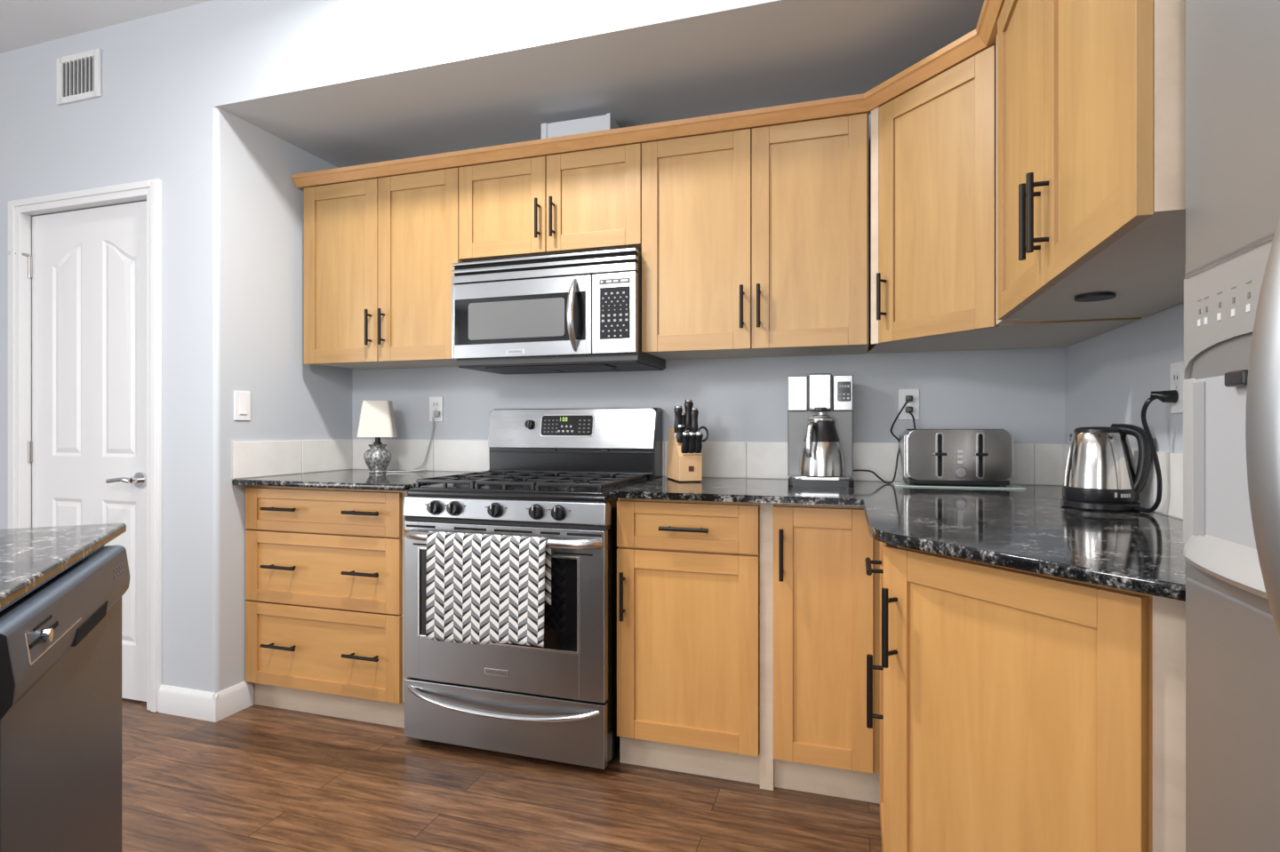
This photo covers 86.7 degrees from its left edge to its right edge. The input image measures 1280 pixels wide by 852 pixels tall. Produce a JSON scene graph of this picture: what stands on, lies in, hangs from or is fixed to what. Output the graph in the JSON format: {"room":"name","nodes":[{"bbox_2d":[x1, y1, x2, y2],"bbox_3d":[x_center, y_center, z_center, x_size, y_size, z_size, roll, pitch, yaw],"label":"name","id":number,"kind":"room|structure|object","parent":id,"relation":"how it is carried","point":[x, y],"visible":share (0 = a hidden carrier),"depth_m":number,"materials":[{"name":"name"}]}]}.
{"room":"kitchen","nodes":[
{"label":"kitchen","id":0,"kind":"room"},
{"bbox_2d":[0,0,211,53],"bbox_3d":[-2.205,-1.680,-0.251,6.800,0.100,5.766,0,0,18],"label":"ceiling","id":1,"kind":"structure","parent":0,"point":[23,23],"depth_m":2.68,"materials":[{"name":"white paint"}]},
{"bbox_2d":[0,0,220,693],"bbox_3d":[-3.027,-0.255,3.099,3.000,2.750,0.120,0,0,18],"label":"wall","id":2,"kind":"structure","parent":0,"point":[155,116],"depth_m":2.66,"materials":[{"name":"grey paint"}]},
{"bbox_2d":[8,200,146,702],"bbox_3d":[-2.320,0.100,2.824,0.794,2.020,0.102,0,0,18],"label":"door","id":3,"kind":"structure","parent":2,"relation":"in","point":[87,268],"depth_m":2.83,"materials":[{"name":"white paint"}]},
{"bbox_2d":[56,48,101,105],"bbox_3d":[-2.321,-1.445,2.804,0.250,0.194,0.014,0,0,18],"label":"air vent","id":4,"kind":"object","parent":2,"relation":"attached to","point":[78,75],"visible":1,"depth_m":2.80,"materials":[{"name":"white metal"}]},
{"bbox_2d":[8,178,161,712],"bbox_3d":[-2.300,0.073,2.808,0.878,2.093,0.052,0,0,18],"label":"door frame","id":5,"kind":"structure","parent":2,"relation":"attached to","point":[20,212],"depth_m":2.74,"materials":[{"name":"white paint"}]},
{"bbox_2d":[158,685,218,722],"bbox_3d":[-1.745,1.068,2.620,0.294,0.104,0.014,0,0,18],"label":"baseboard","id":6,"kind":"structure","parent":2,"relation":"attached to","point":[183,702],"depth_m":2.61,"materials":[{"name":"white paint"}]},
{"bbox_2d":[220,108,351,691],"bbox_3d":[-1.541,-0.076,3.021,0.120,2.392,0.835,0,0,18],"label":"wall","id":7,"kind":"structure","parent":0,"point":[262,207],"depth_m":2.76,"materials":[{"name":"grey paint"}]},
{"bbox_2d":[212,680,253,721],"bbox_3d":[-1.588,1.068,2.652,0.014,0.104,0.170,0,0,18],"label":"baseboard","id":8,"kind":"structure","parent":7,"relation":"attached to","point":[237,698],"depth_m":2.65,"materials":[{"name":"white paint"}]},
{"bbox_2d":[233,391,250,420],"bbox_3d":[-1.577,-0.083,2.693,0.010,0.116,0.074,0,0,18],"label":"light switch","id":9,"kind":"object","parent":7,"relation":"attached to","point":[242,399],"visible":1,"depth_m":2.69,"materials":[{"name":"white plastic"}]},
{"bbox_2d":[232,439,351,479],"bbox_3d":[-1.492,0.133,2.962,0.010,0.146,0.655,0,0,18],"label":"backsplash","id":10,"kind":"structure","parent":7,"relation":"attached to","point":[250,460],"depth_m":2.91,"materials":[{"name":"white tile"}]},
{"bbox_2d":[121,697,881,851],"bbox_3d":[-2.079,1.170,0.146,6.800,0.100,6.600,0,0,18],"label":"floor","id":11,"kind":"structure","parent":0,"point":[257,778],"depth_m":2.03,"materials":[{"name":"brown laminate"}]},
{"bbox_2d":[0,545,129,851],"bbox_3d":[-1.135,0.677,0.926,0.615,0.886,0.642,0,0,-27],"label":"dishwasher","id":12,"kind":"object","parent":11,"relation":"on","point":[60,644],"visible":0.98,"depth_m":1.00,"materials":[{"name":"black"}]},
{"bbox_2d":[245,485,407,727],"bbox_3d":[-1.112,0.674,2.850,0.795,0.892,0.637,0,0,18],"label":"base cabinet","id":13,"kind":"object","parent":11,"relation":"on","point":[324,567],"visible":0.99,"depth_m":2.59,"materials":[{"name":"orange wood"}]},
{"bbox_2d":[232,469,475,490],"bbox_3d":[-1.112,0.217,2.844,0.802,0.022,0.668,0,0,18],"label":"countertop","id":14,"kind":"structure","parent":13,"relation":"on","point":[360,479],"depth_m":2.64,"materials":[{"name":"black stone"}]},
{"bbox_2d":[356,400,439,473],"bbox_3d":[-1.081,0.046,3.048,0.337,0.320,0.152,0,0,-11],"label":"table lamp","id":15,"kind":"object","parent":14,"relation":"on","point":[377,420],"visible":1,"depth_m":2.98,"materials":[{"name":"white fabric"}]},
{"bbox_2d":[402,408,662,769],"bbox_3d":[-0.380,0.522,2.558,0.757,1.196,0.734,0,0,18],"label":"gas range","id":16,"kind":"object","parent":11,"relation":"on","point":[552,474],"visible":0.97,"depth_m":2.28,"materials":[{"name":"silver metal"}]},
{"bbox_2d":[425,531,551,647],"bbox_3d":[-0.501,0.532,2.219,0.436,0.359,0.053,0,0,18],"label":"dish towel","id":17,"kind":"object","parent":16,"relation":"hanging from","point":[482,588],"visible":1,"depth_m":2.20,"materials":[{"name":"fabric"}]},
{"bbox_2d":[407,470,647,503],"bbox_3d":[-0.385,0.217,2.541,0.753,0.062,0.543,0,0,18],"label":"cooktop","id":18,"kind":"object","parent":16,"relation":"in","point":[491,486],"depth_m":2.36,"materials":[{"name":"black metal"}]},
{"bbox_2d":[616,497,759,784],"bbox_3d":[0.228,0.674,2.423,0.463,0.892,0.637,0,0,18],"label":"base cabinet","id":19,"kind":"object","parent":11,"relation":"on","point":[688,572],"visible":0.99,"depth_m":2.16,"materials":[{"name":"orange wood"}]},
{"bbox_2d":[608,476,1185,601],"bbox_3d":[0.537,0.217,1.786,1.450,0.022,1.683,0,0,18],"label":"countertop","id":20,"kind":"structure","parent":19,"relation":"on","point":[1028,530],"depth_m":1.40,"materials":[{"name":"black stone"}]},
{"bbox_2d":[666,426,702,482],"bbox_3d":[0.168,0.103,2.608,0.088,0.205,0.205,0,0,-11],"label":"knife block","id":21,"kind":"object","parent":20,"relation":"on","point":[681,468],"visible":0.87,"depth_m":2.52,"materials":[{"name":"brown wood"}]},
{"bbox_2d":[673,406,682,437],"bbox_3d":[0.145,-0.019,2.571,0.034,0.120,0.031,0,0,-11],"label":"kitchen knife","id":22,"kind":"object","parent":21,"relation":"in","point":[678,410],"visible":0.81,"depth_m":2.56,"materials":[{"name":"black plastic"}]},
{"bbox_2d":[676,424,685,442],"bbox_3d":[0.153,0.026,2.540,0.034,0.069,0.027,0,0,-11],"label":"kitchen knife","id":23,"kind":"object","parent":21,"relation":"in","point":[681,428],"visible":0.82,"depth_m":2.53,"materials":[{"name":"black plastic"}]},
{"bbox_2d":[681,413,686,426],"bbox_3d":[0.162,-0.022,2.586,0.032,0.062,0.021,0,0,-11],"label":"kitchen knife","id":24,"kind":"object","parent":21,"relation":"in","point":[684,415],"visible":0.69,"depth_m":2.58,"materials":[{"name":"black plastic"}]},
{"bbox_2d":[680,432,689,453],"bbox_3d":[0.167,0.058,2.494,0.032,0.080,0.036,0,0,-11],"label":"kitchen knife","id":25,"kind":"object","parent":21,"relation":"in","point":[685,436],"visible":1,"depth_m":2.49,"materials":[{"name":"black plastic"}]},
{"bbox_2d":[684,400,693,431],"bbox_3d":[0.186,-0.036,2.589,0.037,0.133,0.026,0,0,-11],"label":"kitchen knife","id":26,"kind":"object","parent":21,"relation":"in","point":[688,404],"visible":0.79,"depth_m":2.58,"materials":[{"name":"black plastic"}]},
{"bbox_2d":[688,432,695,453],"bbox_3d":[0.192,0.058,2.499,0.032,0.080,0.036,0,0,-11],"label":"kitchen knife","id":27,"kind":"object","parent":21,"relation":"in","point":[692,435],"visible":1,"depth_m":2.49,"materials":[{"name":"black plastic"}]},
{"bbox_2d":[690,408,698,431],"bbox_3d":[0.207,-0.007,2.574,0.033,0.127,0.021,0,0,-11],"label":"kitchen knife","id":28,"kind":"object","parent":21,"relation":"in","point":[694,412],"visible":0.7,"depth_m":2.57,"materials":[{"name":"black plastic"}]},
{"bbox_2d":[684,425,708,442],"bbox_3d":[0.210,0.051,2.554,0.101,0.108,0.010,0,0,-12],"label":"scissors","id":29,"kind":"object","parent":21,"relation":"in","point":[702,427],"visible":0.44,"depth_m":2.56,"materials":[{"name":"black plastic"}]},
{"bbox_2d":[694,432,703,453],"bbox_3d":[0.216,0.058,2.504,0.032,0.080,0.036,0,0,-11],"label":"kitchen knife","id":30,"kind":"object","parent":21,"relation":"in","point":[699,435],"visible":1,"depth_m":2.50,"materials":[{"name":"black plastic"}]},
{"bbox_2d":[787,373,912,487],"bbox_3d":[0.759,0.010,2.429,0.447,0.391,0.283,0,0,14],"label":"coffee maker","id":31,"kind":"object","parent":20,"relation":"on","point":[809,396],"visible":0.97,"depth_m":2.40,"materials":[{"name":"silver plastic"}]},
{"bbox_2d":[812,408,829,410],"bbox_3d":[0.634,-0.061,2.384,0.064,0.010,0.064,0,0,14],"label":"outlet","id":32,"kind":"object","parent":31,"relation":"attached to","point":[813,409],"depth_m":2.35,"materials":[{"name":"black plastic"}]},
{"bbox_2d":[799,412,844,478],"bbox_3d":[0.630,0.061,2.351,0.152,0.223,0.181,0,0,14],"label":"carafe","id":33,"kind":"object","parent":31,"relation":"on","point":[821,456],"visible":1,"depth_m":2.31,"materials":[{"name":"silver metal"}]},
{"bbox_2d":[892,481,1026,489],"bbox_3d":[1.094,0.204,2.353,0.405,0.004,0.175,0,0,18],"label":"cutting board","id":34,"kind":"object","parent":20,"relation":"on","point":[895,484],"visible":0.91,"depth_m":2.30,"materials":[{"name":"green glass"}]},
{"bbox_2d":[898,407,1013,487],"bbox_3d":[1.095,0.064,2.377,0.344,0.275,0.231,0,0,13],"label":"toaster","id":35,"kind":"object","parent":34,"relation":"on","point":[962,457],"visible":1,"depth_m":2.29,"materials":[{"name":"grey metal"}]},
{"bbox_2d":[1060,390,1177,512],"bbox_3d":[1.191,0.061,1.669,0.168,0.289,0.283,0,0,-26],"label":"kettle","id":36,"kind":"object","parent":20,"relation":"on","point":[1100,475],"visible":1,"depth_m":1.66,"materials":[{"name":"silver metal"}]},
{"bbox_2d":[760,503,879,804],"bbox_3d":[0.627,0.674,2.296,0.372,0.892,0.637,0,0,18],"label":"base cabinet","id":37,"kind":"object","parent":11,"relation":"on","point":[820,605],"visible":0.94,"depth_m":2.04,"materials":[{"name":"orange wood"}]},
{"bbox_2d":[864,542,904,851],"bbox_3d":[0.865,0.674,1.593,0.637,0.892,0.633,0,0,18],"label":"base cabinet","id":38,"kind":"object","parent":11,"relation":"on","point":[869,571],"visible":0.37,"depth_m":1.65,"materials":[{"name":"orange wood"}]},
{"bbox_2d":[881,545,1185,851],"bbox_3d":[0.701,0.674,1.134,0.567,0.892,0.366,0,0,21],"label":"base cabinet","id":39,"kind":"object","parent":11,"relation":"on","point":[1024,711],"visible":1,"depth_m":1.12,"materials":[{"name":"orange wood"}]},
{"bbox_2d":[1183,0,1279,851],"bbox_3d":[0.862,0.232,0.307,0.896,1.775,0.910,0,0,18],"label":"refrigerator","id":40,"kind":"object","parent":11,"relation":"on","point":[1231,382],"visible":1,"depth_m":0.72,"materials":[{"name":"grey metal"}]},
{"bbox_2d":[1192,333,1252,379],"bbox_3d":[0.631,-0.075,0.675,0.020,0.060,0.288,0,0,18],"label":"hood","id":41,"kind":"object","parent":40,"relation":"attached to","point":[1215,356],"depth_m":0.75,"materials":[{"name":"grey metal"}]},
{"bbox_3d":[-1.201,0.674,0.634,0.830,0.892,1.220,0,0,-27],"label":"cabinet","id":42,"kind":"object","parent":11,"relation":"on","visible":0},
{"bbox_2d":[0,523,126,612],"bbox_3d":[-1.207,0.217,0.657,0.920,0.022,1.327,0,0,-27],"label":"countertop","id":43,"kind":"structure","parent":42,"relation":"on","point":[29,557],"depth_m":1.13,"materials":[{"name":"black stone"}]},
{"bbox_2d":[212,0,983,167],"bbox_3d":[-0.057,-1.476,2.538,3.041,0.508,0.855,0,0,18],"label":"ceiling","id":44,"kind":"structure","parent":0,"point":[344,83],"depth_m":2.38,"materials":[{"name":"grey paint"}]},
{"bbox_2d":[352,113,1064,485],"bbox_3d":[0.064,-0.101,2.885,3.021,2.442,0.120,0,0,18],"label":"wall","id":45,"kind":"structure","parent":0,"point":[1020,392],"depth_m":2.69,"materials":[{"name":"grey paint"}]},
{"bbox_2d":[304,168,466,369],"bbox_3d":[-1.044,-0.659,2.970,0.769,0.775,0.385,0,0,18],"label":"upper cabinet","id":46,"kind":"object","parent":45,"relation":"attached to","point":[380,253],"visible":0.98,"depth_m":2.82,"materials":[{"name":"brown wood"}]},
{"bbox_2d":[429,396,442,422],"bbox_3d":[-0.944,-0.081,3.139,0.072,0.116,0.008,0,0,18],"label":"wall outlet","id":47,"kind":"object","parent":45,"relation":"attached to","point":[436,403],"visible":1,"depth_m":3.14,"materials":[{"name":"white plastic"}]},
{"bbox_2d":[432,401,439,407],"bbox_3d":[-0.945,-0.101,3.138,0.034,0.030,0.004,0,0,18],"label":"receptacle","id":48,"kind":"object","parent":47,"relation":"attached to","point":[435,404],"depth_m":3.14,"materials":[{"name":"white plastic"}]},
{"bbox_2d":[458,143,641,262],"bbox_3d":[-0.313,-0.857,2.737,0.762,0.378,0.385,0,0,18],"label":"upper cabinet","id":49,"kind":"object","parent":45,"relation":"attached to","point":[588,201],"visible":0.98,"depth_m":2.58,"materials":[{"name":"brown wood"}]},
{"bbox_2d":[451,248,665,375],"bbox_3d":[-0.323,-0.432,2.694,0.757,0.411,0.465,0,0,18],"label":"microwave","id":50,"kind":"object","parent":49,"relation":"attached to","point":[580,312],"visible":1,"depth_m":2.53,"materials":[{"name":"grey metal"}]},
{"bbox_2d":[541,112,620,139],"bbox_3d":[-0.208,-1.123,2.760,0.290,0.141,0.285,0,0,18],"label":"duct cover","id":51,"kind":"object","parent":49,"relation":"on","point":[606,122],"visible":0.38,"depth_m":2.63,"materials":[{"name":"grey paint"}]},
{"bbox_2d":[352,439,1063,486],"bbox_3d":[0.044,0.133,2.823,3.019,0.146,0.010,0,0,18],"label":"backsplash","id":52,"kind":"structure","parent":45,"relation":"attached to","point":[1036,464],"depth_m":2.70,"materials":[{"name":"white tile"}]},
{"bbox_2d":[641,113,868,359],"bbox_3d":[0.426,-0.659,2.502,0.786,0.775,0.385,0,0,18],"label":"upper cabinet","id":53,"kind":"object","parent":45,"relation":"attached to","point":[755,242],"visible":1,"depth_m":2.35,"materials":[{"name":"brown wood"}]},
{"bbox_2d":[898,388,919,420],"bbox_3d":[0.999,-0.083,2.520,0.072,0.116,0.008,0,0,18],"label":"wall outlet","id":54,"kind":"object","parent":45,"relation":"attached to","point":[915,392],"visible":0.8,"depth_m":2.52,"materials":[{"name":"white plastic"}]},
{"bbox_2d":[904,394,913,403],"bbox_3d":[0.999,-0.103,2.519,0.034,0.030,0.004,0,0,18],"label":"receptacle","id":55,"kind":"object","parent":54,"relation":"attached to","point":[905,396],"depth_m":2.52,"materials":[{"name":"white plastic"}]},
{"bbox_2d":[904,405,913,414],"bbox_3d":[0.999,-0.063,2.519,0.034,0.030,0.004,0,0,18],"label":"receptacle","id":56,"kind":"object","parent":54,"relation":"attached to","point":[905,412],"depth_m":2.52,"materials":[{"name":"white"}]},
{"bbox_2d":[867,45,1141,353],"bbox_3d":[1.096,-0.659,2.136,0.711,0.775,0.655,0,0,17],"label":"upper cabinet","id":57,"kind":"object","parent":45,"relation":"attached to","point":[932,147],"visible":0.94,"depth_m":2.01,"materials":[{"name":"brown wood"}]},
{"bbox_2d":[291,0,1004,189],"bbox_3d":[-0.057,-1.062,2.284,3.002,0.047,1.097,0,0,44],"label":"crown molding","id":58,"kind":"structure","parent":57,"relation":"attached to","point":[984,36],"depth_m":2.39,"materials":[{"name":"brown wood"}]},
{"bbox_2d":[1064,302,1183,454],"bbox_3d":[0.856,-0.255,-0.725,0.679,2.750,6.520,0,0,18],"label":"wall","id":59,"kind":"structure","parent":0,"point":[1109,376],"depth_m":1.81,"materials":[{"name":"grey paint"}]},
{"bbox_2d":[996,0,1185,325],"bbox_3d":[0.935,-0.657,1.293,0.385,0.779,0.986,0,0,18],"label":"upper cabinet","id":60,"kind":"object","parent":59,"relation":"attached to","point":[1091,94],"visible":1,"depth_m":1.16,"materials":[{"name":"brown wood"}]},
{"bbox_2d":[1074,292,1115,302],"bbox_3d":[0.950,-0.271,1.416,0.072,0.007,0.072,0,0,18],"label":"puck light","id":61,"kind":"object","parent":60,"relation":"attached to","point":[1080,297],"depth_m":1.40,"materials":[{"name":"black plastic"}]},
{"bbox_2d":[1063,444,1183,519],"bbox_3d":[1.224,0.133,1.566,0.010,0.146,1.667,0,0,18],"label":"backsplash","id":62,"kind":"structure","parent":59,"relation":"attached to","point":[1171,464],"depth_m":1.58,"materials":[{"name":"white tile"}]},
{"bbox_2d":[1170,360,1183,413],"bbox_3d":[1.213,-0.088,1.531,0.008,0.116,0.072,0,0,18],"label":"wall outlet","id":63,"kind":"object","parent":59,"relation":"attached to","point":[1177,369],"visible":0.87,"depth_m":1.52,"materials":[{"name":"white plastic"}]},
{"bbox_2d":[1172,371,1180,385],"bbox_3d":[1.212,-0.108,1.531,0.004,0.030,0.034,0,0,18],"label":"receptacle","id":64,"kind":"object","parent":63,"relation":"attached to","point":[1176,375],"depth_m":1.53,"materials":[{"name":"white plastic"}]},
{"bbox_2d":[1173,390,1180,403],"bbox_3d":[1.212,-0.068,1.531,0.004,0.030,0.034,0,0,18],"label":"receptacle","id":65,"kind":"object","parent":63,"relation":"attached to","point":[1179,391],"depth_m":1.52,"materials":[{"name":"white plastic"}]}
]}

